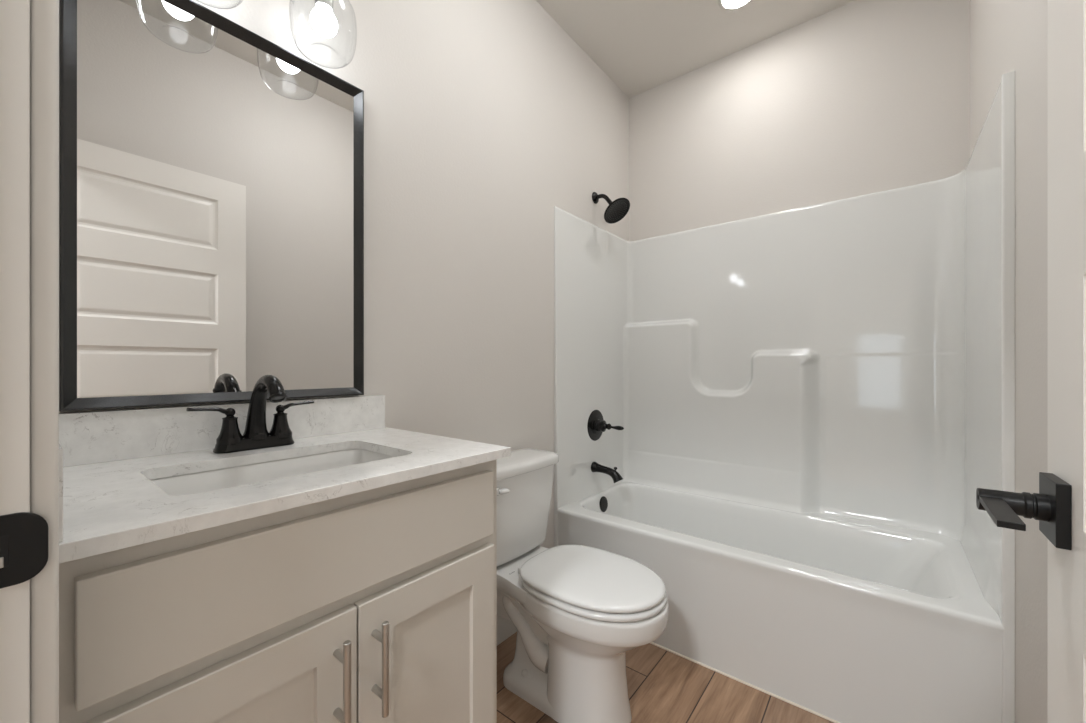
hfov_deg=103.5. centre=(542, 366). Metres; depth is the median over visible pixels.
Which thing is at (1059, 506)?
door
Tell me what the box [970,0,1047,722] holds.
wall
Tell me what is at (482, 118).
wall
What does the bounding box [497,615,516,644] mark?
baseboard
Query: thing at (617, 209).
showerhead
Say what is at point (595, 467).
tub spout
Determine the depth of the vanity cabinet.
0.66 m
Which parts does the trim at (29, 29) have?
strike plate, casing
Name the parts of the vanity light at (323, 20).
lamp shade, bulb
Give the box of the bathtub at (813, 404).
[554,71,1014,722]
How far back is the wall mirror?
0.96 m
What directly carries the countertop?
on the vanity cabinet
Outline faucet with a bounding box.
[186,375,313,453]
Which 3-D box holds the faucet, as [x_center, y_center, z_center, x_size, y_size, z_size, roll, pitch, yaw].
[-0.652,0.103,0.994,0.201,0.170,0.200,0,0,-2]
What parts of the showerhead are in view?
arm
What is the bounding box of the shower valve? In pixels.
[587,410,623,440]
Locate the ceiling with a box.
[536,0,854,97]
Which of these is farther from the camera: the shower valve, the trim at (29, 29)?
the shower valve
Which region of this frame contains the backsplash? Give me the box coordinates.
[59,395,384,466]
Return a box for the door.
[976,0,1085,722]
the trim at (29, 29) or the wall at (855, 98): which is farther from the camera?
the wall at (855, 98)
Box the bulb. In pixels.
[315,0,332,12]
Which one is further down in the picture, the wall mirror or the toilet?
the toilet
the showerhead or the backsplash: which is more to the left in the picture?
the backsplash
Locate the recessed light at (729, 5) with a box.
[718,0,751,10]
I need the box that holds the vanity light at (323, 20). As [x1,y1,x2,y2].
[196,0,356,68]
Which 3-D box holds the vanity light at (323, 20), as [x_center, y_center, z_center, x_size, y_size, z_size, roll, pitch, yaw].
[-0.643,-0.933,0.996,0.194,0.297,0.393,0,0,39]
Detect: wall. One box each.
[59,0,628,548]
[629,0,969,240]
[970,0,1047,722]
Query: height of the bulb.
0.123 m
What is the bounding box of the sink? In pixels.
[150,449,393,495]
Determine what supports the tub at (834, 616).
in the bathtub at (813, 404)
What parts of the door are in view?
lever, panel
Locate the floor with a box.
[497,632,833,722]
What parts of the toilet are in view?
flush lever, tank, tank lid, lid, seat, bowl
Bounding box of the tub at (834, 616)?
[557,481,1003,722]
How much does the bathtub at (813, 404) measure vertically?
1.873 m
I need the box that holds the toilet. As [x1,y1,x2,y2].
[497,449,668,722]
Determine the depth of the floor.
1.44 m
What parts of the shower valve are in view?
handle, lever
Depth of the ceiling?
2.08 m
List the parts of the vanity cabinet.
door, handle, handle, door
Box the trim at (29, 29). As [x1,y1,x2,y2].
[0,0,58,722]
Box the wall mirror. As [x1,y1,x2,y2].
[59,0,363,411]
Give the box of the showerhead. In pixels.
[592,192,629,223]
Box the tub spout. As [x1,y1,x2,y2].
[591,462,622,482]
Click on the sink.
(211, 480)
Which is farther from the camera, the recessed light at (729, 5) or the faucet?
the recessed light at (729, 5)
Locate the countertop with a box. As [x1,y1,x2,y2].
[59,395,510,563]
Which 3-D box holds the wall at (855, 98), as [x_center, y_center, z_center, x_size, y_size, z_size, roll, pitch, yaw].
[1.135,-0.262,2.189,1.680,2.750,0.100,0,0,39]
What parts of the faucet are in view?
lever, handle, plate, spout, handle, lever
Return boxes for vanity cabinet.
[59,459,496,722]

